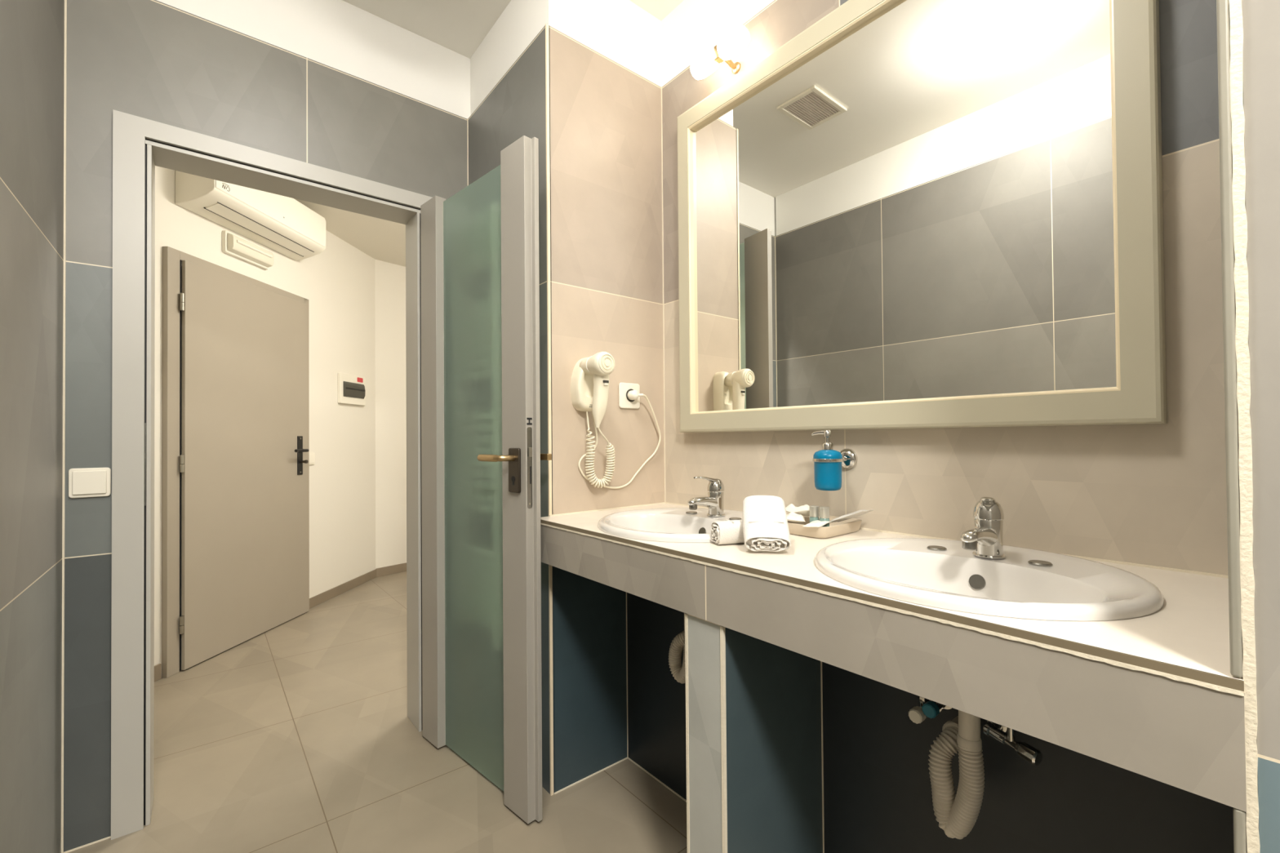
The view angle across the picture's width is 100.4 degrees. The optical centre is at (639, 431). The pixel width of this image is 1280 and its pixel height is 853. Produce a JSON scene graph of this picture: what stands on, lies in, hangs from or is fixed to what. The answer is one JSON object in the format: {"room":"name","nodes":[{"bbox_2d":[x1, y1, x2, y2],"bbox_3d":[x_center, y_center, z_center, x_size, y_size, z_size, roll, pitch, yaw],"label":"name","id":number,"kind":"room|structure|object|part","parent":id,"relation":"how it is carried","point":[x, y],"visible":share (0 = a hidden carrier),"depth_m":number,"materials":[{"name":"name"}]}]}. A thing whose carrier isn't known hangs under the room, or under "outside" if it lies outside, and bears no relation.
{"room":"hotel bathroom","nodes":[
{"label":"hotel bathroom","id":0,"kind":"room"},
{"bbox_2d":[0,0,64,852],"bbox_3d":[-0.814,-0.220,0.440,0.120,2.671,2.506,0,-1,-39],"label":"wall","id":1,"kind":"structure","parent":0,"point":[32,32],"depth_m":1.16,"materials":[{"name":"tile"}]},
{"bbox_2d":[154,165,375,665],"bbox_3d":[-2.302,-0.134,2.630,0.120,2.572,3.437,-1,-1,4],"label":"wall","id":2,"kind":"structure","parent":0,"point":[337,282],"depth_m":3.71,"materials":[{"name":"beige paint"}]},
{"bbox_2d":[161,246,309,677],"bbox_3d":[-2.161,0.141,2.992,0.114,2.028,0.980,-1,-1,4],"label":"door","id":3,"kind":"structure","parent":2,"relation":"in","point":[235,529],"depth_m":2.84,"materials":[{"name":"beige wood"}]},
{"bbox_3d":[-2.143,0.147,3.364,0.006,0.244,0.044,-1,-1,4],"label":"handle plate","id":4,"kind":"part","parent":3,"relation":"part of","materials":[{"name":"black plastic"}]},
{"bbox_3d":[-2.115,0.116,3.314,0.062,0.019,0.124,0,-1,2],"label":"handle","id":5,"kind":"part","parent":3,"relation":"part of","materials":[{"name":"black plastic"}]},
{"bbox_2d":[222,230,273,269],"bbox_3d":[-2.194,-1.021,3.005,0.066,0.118,0.310,-1,-1,4],"label":"emergency light","id":6,"kind":"object","parent":2,"relation":"attached to","point":[233,245],"visible":1,"depth_m":2.96,"materials":[{"name":"beige plastic"}]},
{"bbox_2d":[174,170,325,260],"bbox_3d":[-2.125,-1.240,2.993,0.209,0.277,0.832,-1,-1,4],"label":"air conditioner","id":7,"kind":"object","parent":2,"relation":"attached to","point":[281,224],"visible":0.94,"depth_m":2.90,"materials":[{"name":"beige plastic"}]},
{"bbox_3d":[-2.030,-1.272,2.987,0.014,0.191,0.820,-1,-1,4],"label":"panel","id":8,"kind":"part","parent":7,"relation":"part of","materials":[{"name":"beige plastic"}]},
{"bbox_2d":[154,568,376,681],"bbox_3d":[-2.225,1.116,2.657,0.009,0.072,3.287,-1,-1,4],"label":"baseboard","id":9,"kind":"structure","parent":2,"relation":"attached to","point":[323,597],"depth_m":3.77,"materials":[{"name":"tile"}]},
{"bbox_2d":[309,452,315,464],"bbox_3d":[-2.178,0.177,3.527,0.013,0.080,0.080,-1,-1,4],"label":"switch","id":10,"kind":"object","parent":2,"relation":"attached to","point":[312,455],"visible":0.53,"depth_m":3.53,"materials":[{"name":"beige plastic"}]},
{"bbox_2d":[337,372,365,405],"bbox_3d":[-2.140,-0.316,3.982,0.042,0.220,0.312,-1,-1,4],"label":"box","id":11,"kind":"object","parent":2,"relation":"attached to","point":[351,388],"visible":1,"depth_m":3.94,"materials":[{"name":"beige plastic"}]},
{"bbox_2d":[63,0,470,852],"bbox_3d":[-0.957,-0.201,2.031,3.740,2.671,0.135,0,-1,-39],"label":"wall","id":12,"kind":"structure","parent":0,"point":[335,85],"depth_m":1.61,"materials":[{"name":"tile"}]},
{"bbox_2d":[61,0,66,852],"bbox_3d":[-1.560,-0.071,1.444,0.005,2.409,0.005,0,-1,-39],"label":"trim","id":13,"kind":"structure","parent":12,"relation":"attached to","point":[65,1],"depth_m":1.44,"materials":[{"name":"grey metal"}]},
{"bbox_2d":[63,835,111,852],"bbox_3d":[-1.513,1.131,1.462,0.100,0.004,0.004,0,-1,-39],"label":"trim","id":14,"kind":"structure","parent":12,"relation":"attached to","point":[108,837],"depth_m":1.46,"materials":[{"name":"beige tile"}]},
{"bbox_2d":[68,467,111,497],"bbox_3d":[-1.516,0.140,1.470,0.082,0.081,0.013,0,-1,-39],"label":"light switch","id":15,"kind":"object","parent":12,"relation":"attached to","point":[84,482],"visible":1,"depth_m":1.47,"materials":[{"name":"beige plastic"}]},
{"bbox_2d":[111,109,431,839],"bbox_3d":[-1.177,0.114,1.843,0.909,2.042,0.162,0,-1,-39],"label":"door frame","id":16,"kind":"structure","parent":12,"relation":"attached to","point":[140,144],"depth_m":1.54,"materials":[{"name":"grey paint"}]},
{"bbox_3d":[-1.456,0.112,1.518,0.066,2.042,0.015,0,-1,-39],"label":"casing","id":17,"kind":"part","parent":16,"relation":"part of","materials":[{"name":"grey paint"}]},
{"bbox_3d":[-1.433,0.093,1.545,0.003,0.240,0.009,0,-1,-39],"label":"strike plate","id":18,"kind":"part","parent":16,"relation":"part of","materials":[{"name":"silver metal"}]},
{"bbox_3d":[-1.138,-0.882,1.797,0.909,0.053,0.015,0,-1,-39],"label":"head casing","id":19,"kind":"part","parent":16,"relation":"part of","materials":[{"name":"grey paint"}]},
{"bbox_2d":[466,118,468,186],"bbox_3d":[-0.691,-0.070,2.157,0.004,2.409,0.005,0,-1,-39],"label":"trim","id":20,"kind":"structure","parent":12,"relation":"attached to","point":[467,118],"depth_m":2.17,"materials":[{"name":"beige tile"}]},
{"bbox_2d":[420,135,551,824],"bbox_3d":[-0.564,0.134,1.753,0.702,1.971,0.145,-1,-1,41],"label":"door","id":21,"kind":"structure","parent":12,"relation":"in","point":[481,455],"depth_m":1.73,"materials":[{"name":"green glass"}]},
{"bbox_3d":[-0.548,0.140,1.780,0.425,1.954,0.008,-1,-1,43],"label":"glass panel","id":22,"kind":"part","parent":21,"relation":"part of","materials":[{"name":"green glass"}]},
{"bbox_3d":[-0.445,0.076,1.566,0.118,0.021,0.016,-1,-1,43],"label":"lever","id":23,"kind":"part","parent":21,"relation":"part of","materials":[{"name":"gold metal"}]},
{"bbox_3d":[-0.366,0.112,1.557,0.054,0.130,0.009,-1,-1,43],"label":"handle plate","id":24,"kind":"part","parent":21,"relation":"part of","materials":[{"name":"brown metal"}]},
{"bbox_3d":[-0.301,0.074,1.584,0.047,0.020,0.079,0,-1,-39],"label":"lever","id":25,"kind":"part","parent":21,"relation":"part of","materials":[{"name":"gold metal"}]},
{"bbox_2d":[293,198,405,266],"bbox_3d":[-1.947,-1.456,3.239,3.900,0.080,2.964,0,-1,-39],"label":"ceiling","id":26,"kind":"structure","parent":0,"point":[383,240],"depth_m":3.77,"materials":[{"name":"beige paint"}]},
{"bbox_2d":[68,571,687,852],"bbox_3d":[-0.774,1.167,1.414,4.600,0.080,7.600,0,-1,-39],"label":"floor","id":27,"kind":"structure","parent":0,"point":[299,735],"depth_m":1.76,"materials":[{"name":"tile"}]},
{"bbox_2d":[554,757,627,795],"bbox_3d":[-0.154,1.123,1.748,0.291,0.004,0.004,0,-1,-39],"label":"trim","id":28,"kind":"structure","parent":27,"relation":"on","point":[625,758],"depth_m":1.74,"materials":[{"name":"beige tile"}]},
{"bbox_2d":[627,757,686,802],"bbox_3d":[0.163,1.119,1.589,0.004,0.004,0.650,0,-1,-39],"label":"trim","id":29,"kind":"structure","parent":27,"relation":"on","point":[628,758],"depth_m":1.71,"materials":[{"name":"beige tile"}]},
{"bbox_2d":[540,503,1246,852],"bbox_3d":[0.343,0.684,1.238,0.538,0.863,1.434,0,-1,-39],"label":"countertop","id":30,"kind":"structure","parent":27,"relation":"on","point":[1156,695],"depth_m":0.86,"materials":[{"name":"tile"}]},
{"bbox_2d":[597,507,742,542],"bbox_3d":[0.129,0.315,1.466,0.480,0.154,0.500,0,-1,-39],"label":"washbasin","id":31,"kind":"object","parent":30,"relation":"in","point":[680,525],"visible":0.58,"depth_m":1.55,"materials":[{"name":"white ceramic"}]},
{"bbox_2d":[668,613,685,684],"bbox_3d":[0.152,0.545,1.508,0.129,0.301,0.100,0,-1,-39],"label":"trap","id":32,"kind":"object","parent":31,"relation":"attached to","point":[677,644],"visible":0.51,"depth_m":1.48,"materials":[{"name":"beige plastic"}]},
{"bbox_2d":[687,475,724,516],"bbox_3d":[0.188,0.183,1.518,0.134,0.117,0.052,0,-1,-39],"label":"faucet","id":33,"kind":"object","parent":31,"relation":"on","point":[714,501],"visible":1,"depth_m":1.52,"materials":[{"name":"silver metal"}]},
{"bbox_3d":[0.178,0.204,1.510,0.108,0.042,0.038,0,-1,-39],"label":"spout","id":34,"kind":"part","parent":33,"relation":"part of","materials":[{"name":"silver metal"}]},
{"bbox_3d":[0.190,0.137,1.521,0.099,0.026,0.028,0,-1,-39],"label":"lever","id":35,"kind":"part","parent":33,"relation":"part of","materials":[{"name":"silver metal"}]},
{"bbox_2d":[710,519,744,544],"bbox_3d":[0.221,0.227,1.213,0.117,0.052,0.053,0,-1,-15],"label":"rolled towel","id":36,"kind":"object","parent":30,"relation":"on","point":[722,532],"visible":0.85,"depth_m":1.19,"materials":[{"name":"white fabric"}]},
{"bbox_2d":[742,495,791,551],"bbox_3d":[0.273,0.196,1.164,0.096,0.103,0.160,-1,-1,10],"label":"rolled towel","id":37,"kind":"object","parent":30,"relation":"on","point":[765,522],"visible":1,"depth_m":1.13,"materials":[{"name":"white fabric"}]},
{"bbox_2d":[820,661,824,852],"bbox_3d":[0.432,0.747,1.263,0.004,0.736,0.003,0,-1,-39],"label":"trim","id":38,"kind":"structure","parent":30,"relation":"attached to","point":[821,683],"depth_m":1.26,"materials":[{"name":"beige tile"}]},
{"bbox_2d":[787,515,862,538],"bbox_3d":[0.459,0.238,1.345,0.188,0.029,0.128,0,-1,-39],"label":"tray","id":39,"kind":"object","parent":30,"relation":"on","point":[852,525],"visible":0.62,"depth_m":1.29,"materials":[{"name":"beige plastic"}]},
{"bbox_2d":[786,511,805,523],"bbox_3d":[0.387,0.214,1.337,0.050,0.024,0.074,-1,-1,16],"label":"sachet","id":40,"kind":"object","parent":39,"relation":"on","point":[793,517],"visible":0.85,"depth_m":1.31,"materials":[{"name":"beige"}]},
{"bbox_2d":[785,503,819,516],"bbox_3d":[0.421,0.205,1.385,0.052,0.034,0.096,0,-1,-30],"label":"sachet","id":41,"kind":"object","parent":39,"relation":"on","point":[803,510],"visible":0.6,"depth_m":1.37,"materials":[{"name":"beige"}]},
{"bbox_2d":[808,505,819,522],"bbox_3d":[0.433,0.214,1.325,0.024,0.060,0.024,0,-1,-39],"label":"toiletry bottle","id":42,"kind":"object","parent":39,"relation":"on","point":[813,509],"visible":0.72,"depth_m":1.32,"materials":[{"name":"teal"}]},
{"bbox_2d":[803,520,831,527],"bbox_3d":[0.424,0.219,1.279,0.040,0.011,0.079,-1,-1,42],"label":"sachet","id":43,"kind":"object","parent":39,"relation":"on","point":[816,523],"visible":1,"depth_m":1.26,"materials":[{"name":"beige paper"}]},
{"bbox_2d":[819,506,829,526],"bbox_3d":[0.451,0.214,1.304,0.024,0.060,0.024,0,-1,-39],"label":"toiletry bottle","id":44,"kind":"object","parent":39,"relation":"on","point":[824,511],"visible":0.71,"depth_m":1.29,"materials":[{"name":"teal"}]},
{"bbox_2d":[829,509,873,523],"bbox_3d":[0.518,0.209,1.315,0.088,0.046,0.102,-1,-1,39],"label":"sachet","id":45,"kind":"object","parent":39,"relation":"on","point":[859,513],"visible":0.98,"depth_m":1.29,"materials":[{"name":"white paper"}]},
{"bbox_2d":[814,537,1164,621],"bbox_3d":[0.567,0.306,0.932,0.480,0.154,0.500,0,-1,-39],"label":"washbasin","id":46,"kind":"object","parent":30,"relation":"in","point":[1031,584],"visible":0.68,"depth_m":0.91,"materials":[{"name":"white ceramic"}]},
{"bbox_2d":[928,710,984,839],"bbox_3d":[0.590,0.553,0.973,0.130,0.335,0.094,0,-1,-39],"label":"trap","id":47,"kind":"object","parent":46,"relation":"attached to","point":[957,816],"visible":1,"depth_m":0.93,"materials":[{"name":"beige plastic"}]},
{"bbox_2d":[942,715,958,731],"bbox_3d":[0.606,0.560,1.005,0.065,0.044,0.044,0,-1,-39],"label":"drain pipe","id":48,"kind":"object","parent":47,"relation":"attached to","point":[952,726],"depth_m":0.99,"materials":[{"name":"beige plastic"}]},
{"bbox_2d":[960,497,1005,559],"bbox_3d":[0.624,0.173,0.969,0.053,0.117,0.134,-1,-1,42],"label":"faucet","id":49,"kind":"object","parent":46,"relation":"on","point":[986,539],"visible":1,"depth_m":0.98,"materials":[{"name":"silver metal"}]},
{"bbox_3d":[0.611,0.195,0.964,0.108,0.042,0.038,0,-1,-39],"label":"spout","id":50,"kind":"part","parent":49,"relation":"part of","materials":[{"name":"silver metal"}]},
{"bbox_3d":[0.631,0.128,0.968,0.028,0.025,0.099,-1,-1,34],"label":"lever","id":51,"kind":"part","parent":49,"relation":"part of","materials":[{"name":"silver metal"}]},
{"bbox_2d":[374,259,406,568],"bbox_3d":[-1.726,-0.113,4.910,0.120,2.572,1.550,-1,-1,39],"label":"wall","id":52,"kind":"structure","parent":0,"point":[389,278],"depth_m":4.41,"materials":[{"name":"beige paint"}]},
{"bbox_2d":[376,562,406,577],"bbox_3d":[-1.682,1.137,4.836,0.009,0.070,1.400,-1,-1,39],"label":"baseboard","id":53,"kind":"structure","parent":52,"relation":"attached to","point":[393,569],"depth_m":4.39,"materials":[{"name":"tile"}]},
{"bbox_2d":[342,0,683,58],"bbox_3d":[-0.079,-1.617,-0.019,3.050,0.100,4.226,0,-1,-39],"label":"ceiling","id":54,"kind":"structure","parent":0,"point":[460,26],"depth_m":1.97,"materials":[{"name":"white paint"}]},
{"bbox_2d":[467,0,664,794],"bbox_3d":[-0.267,-0.205,2.102,0.584,2.671,0.651,0,-1,-39],"label":"wall pillar","id":55,"kind":"structure","parent":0,"point":[606,72],"depth_m":1.79,"materials":[{"name":"tile"}]},
{"bbox_2d":[545,23,553,795],"bbox_3d":[-0.283,-0.079,1.667,0.010,2.409,0.006,0,-1,-39],"label":"trim","id":56,"kind":"structure","parent":55,"relation":"attached to","point":[547,42],"depth_m":1.67,"materials":[{"name":"beige"}]},
{"bbox_2d":[549,502,665,516],"bbox_3d":[-0.094,0.261,1.813,0.485,0.005,0.005,0,-1,-39],"label":"trim","id":57,"kind":"structure","parent":55,"relation":"attached to","point":[662,502],"depth_m":1.79,"materials":[{"name":"beige tile"}]},
{"bbox_2d":[570,357,661,488],"bbox_3d":[-0.065,-0.025,1.811,0.369,0.436,0.051,0,-1,-39],"label":"holder","id":58,"kind":"object","parent":55,"relation":"attached to","point":[581,384],"visible":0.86,"depth_m":1.72,"materials":[{"name":"beige plastic"}]},
{"bbox_2d":[579,351,615,488],"bbox_3d":[-0.118,-0.032,1.691,0.126,0.429,0.130,0,-1,-39],"label":"hair dryer","id":59,"kind":"object","parent":58,"relation":"hanging from","point":[600,365],"visible":0.99,"depth_m":1.66,"materials":[{"name":"beige plastic"}]},
{"bbox_3d":[-0.124,-0.110,1.670,0.053,0.192,0.046,0,-1,-39],"label":"handle","id":60,"kind":"part","parent":59,"relation":"part of","materials":[{"name":"beige plastic"}]},
{"bbox_2d":[598,352,614,373],"bbox_3d":[-0.101,-0.211,1.629,0.062,0.062,0.007,0,-1,-41],"label":"grille","id":61,"kind":"object","parent":59,"relation":"attached to","point":[606,361],"depth_m":1.63,"materials":[{"name":"beige plastic"}]},
{"bbox_2d":[626,592,628,757],"bbox_3d":[-0.045,0.757,1.844,0.003,0.736,0.003,0,-1,-39],"label":"trim","id":62,"kind":"structure","parent":55,"relation":"attached to","point":[626,593],"depth_m":1.84,"materials":[{"name":"beige tile"}]},
{"bbox_2d":[618,382,639,408],"bbox_3d":[-0.036,-0.126,1.861,0.090,0.089,0.012,0,-1,-39],"label":"power socket","id":63,"kind":"object","parent":55,"relation":"attached to","point":[624,388],"visible":0.81,"depth_m":1.85,"materials":[{"name":"beige plastic"}]},
{"bbox_2d":[626,592,1233,852],"bbox_3d":[0.481,0.694,1.350,0.184,0.843,1.435,0,-1,-39],"label":"wall niche","id":64,"kind":"object","parent":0,"point":[877,797],"visible":0.4,"depth_m":1.10,"materials":[{"name":"tile"}]},
{"bbox_2d":[908,695,943,724],"bbox_3d":[0.557,0.538,1.046,0.084,0.052,0.040,0,-1,-39],"label":"angle valve","id":65,"kind":"object","parent":64,"relation":"attached to","point":[916,714],"visible":0.52,"depth_m":1.02,"materials":[{"name":"silver metal"}]},
{"bbox_3d":[0.534,0.544,1.027,0.023,0.026,0.026,0,-1,-39],"label":"knob","id":66,"kind":"part","parent":65,"relation":"part of","materials":[{"name":"beige plastic"}]},
{"bbox_2d":[917,695,927,707],"bbox_3d":[0.552,0.528,1.042,0.016,0.032,0.016,0,-1,-39],"label":"outlet","id":67,"kind":"object","parent":65,"relation":"attached to","point":[922,700],"depth_m":1.04,"materials":[{"name":"silver metal"}]},
{"bbox_2d":[921,701,952,718],"bbox_3d":[0.574,0.522,1.032,0.076,0.052,0.040,0,-1,-39],"label":"angle valve","id":68,"kind":"object","parent":64,"relation":"attached to","point":[931,709],"visible":0.52,"depth_m":1.01,"materials":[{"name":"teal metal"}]},
{"bbox_3d":[0.553,0.528,1.014,0.021,0.026,0.026,0,-1,-39],"label":"knob","id":69,"kind":"part","parent":68,"relation":"part of","materials":[{"name":"teal plastic"}]},
{"bbox_2d":[982,720,1042,765],"bbox_3d":[0.657,0.528,0.945,0.048,0.069,0.105,0,-1,-24],"label":"angle valve","id":70,"kind":"object","parent":64,"relation":"attached to","point":[1029,753],"visible":0.87,"depth_m":0.93,"materials":[{"name":"silver metal"}]},
{"bbox_2d":[1007,727,1015,742],"bbox_3d":[0.650,0.519,0.934,0.012,0.050,0.011,0,-1,-33],"label":"outlet","id":71,"kind":"object","parent":70,"relation":"attached to","point":[1011,732],"depth_m":0.93,"materials":[{"name":"silver metal"}]},
{"bbox_3d":[0.662,0.548,0.908,0.027,0.029,0.033,0,-1,-23],"label":"knob","id":72,"kind":"part","parent":70,"relation":"part of","materials":[{"name":"silver metal"}]},
{"bbox_2d":[661,0,1227,575],"bbox_3d":[0.637,-0.221,1.385,0.100,2.671,1.665,0,-1,-39],"label":"wall","id":73,"kind":"structure","parent":0,"point":[1146,494],"depth_m":1.06,"materials":[{"name":"tile"}]},
{"bbox_2d":[661,86,665,502],"bbox_3d":[0.086,-0.510,1.975,0.004,1.546,0.004,0,-1,-39],"label":"trim","id":74,"kind":"structure","parent":73,"relation":"attached to","point":[661,86],"depth_m":1.97,"materials":[{"name":"beige plastic"}]},
{"bbox_2d":[690,25,750,79],"bbox_3d":[0.265,-1.171,1.669,0.116,0.065,0.220,0,-1,-39],"label":"lamp","id":75,"kind":"object","parent":73,"relation":"attached to","point":[737,39],"visible":1,"depth_m":1.64,"materials":[{"name":"white glass"}]},
{"bbox_3d":[0.206,-1.171,1.699,0.065,0.065,0.098,0,-1,-39],"label":"lamp shade","id":76,"kind":"part","parent":75,"relation":"part of","materials":[{"name":"white glass"}]},
{"bbox_3d":[0.283,-1.172,1.605,0.065,0.065,0.098,0,-1,-39],"label":"lamp shade","id":77,"kind":"part","parent":75,"relation":"part of","materials":[{"name":"white"}]},
{"bbox_2d":[812,448,857,468],"bbox_3d":[0.498,0.071,1.381,0.118,0.054,0.075,0,-1,-39],"label":"holder","id":78,"kind":"object","parent":73,"relation":"attached to","point":[849,460],"visible":0.77,"depth_m":1.39,"materials":[{"name":"silver metal"}]},
{"bbox_2d":[811,430,842,490],"bbox_3d":[0.481,0.072,1.367,0.071,0.154,0.071,0,-1,-2],"label":"soap dispenser","id":79,"kind":"object","parent":78,"relation":"in","point":[827,475],"visible":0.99,"depth_m":1.34,"materials":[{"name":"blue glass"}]},
{"bbox_2d":[813,449,842,490],"bbox_3d":[0.481,0.097,1.367,0.071,0.103,0.071,0,-1,-39],"label":"bottle","id":80,"kind":"object","parent":79,"relation":"on","point":[827,475],"depth_m":1.34,"materials":[{"name":"blue plastic"}]},
{"bbox_2d":[676,0,1167,432],"bbox_3d":[0.529,-0.557,1.401,0.045,1.101,1.203,0,-1,-39],"label":"mirror panel","id":81,"kind":"object","parent":73,"relation":"attached to","point":[904,214],"visible":1,"depth_m":1.22,"materials":[{"name":"beige mirror"}]},
{"bbox_2d":[665,502,1228,578],"bbox_3d":[0.544,0.251,1.416,0.005,0.005,1.425,0,-1,-39],"label":"trim","id":82,"kind":"structure","parent":73,"relation":"attached to","point":[860,528],"depth_m":1.00,"materials":[{"name":"beige plastic"}]},
{"bbox_2d":[1229,0,1279,852],"bbox_3d":[1.476,-0.244,-0.055,0.630,2.671,2.034,0,-1,-39],"label":"wall","id":83,"kind":"structure","parent":0,"point":[1260,18],"depth_m":0.51,"materials":[{"name":"tile"}]},
{"bbox_2d":[1216,0,1247,852],"bbox_3d":[0.586,-0.099,0.530,0.010,2.409,0.008,0,-1,-39],"label":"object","id":84,"kind":"structure","parent":83,"relation":"attached to","point":[1236,653],"depth_m":0.53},
{"bbox_2d":[1228,0,1260,852],"bbox_3d":[0.597,-0.230,0.531,0.024,2.671,0.010,0,-1,-39],"label":"trim","id":85,"kind":"structure","parent":83,"relation":"attached to","point":[1237,118],"depth_m":0.52,"materials":[{"name":"beige tile"}]}
]}

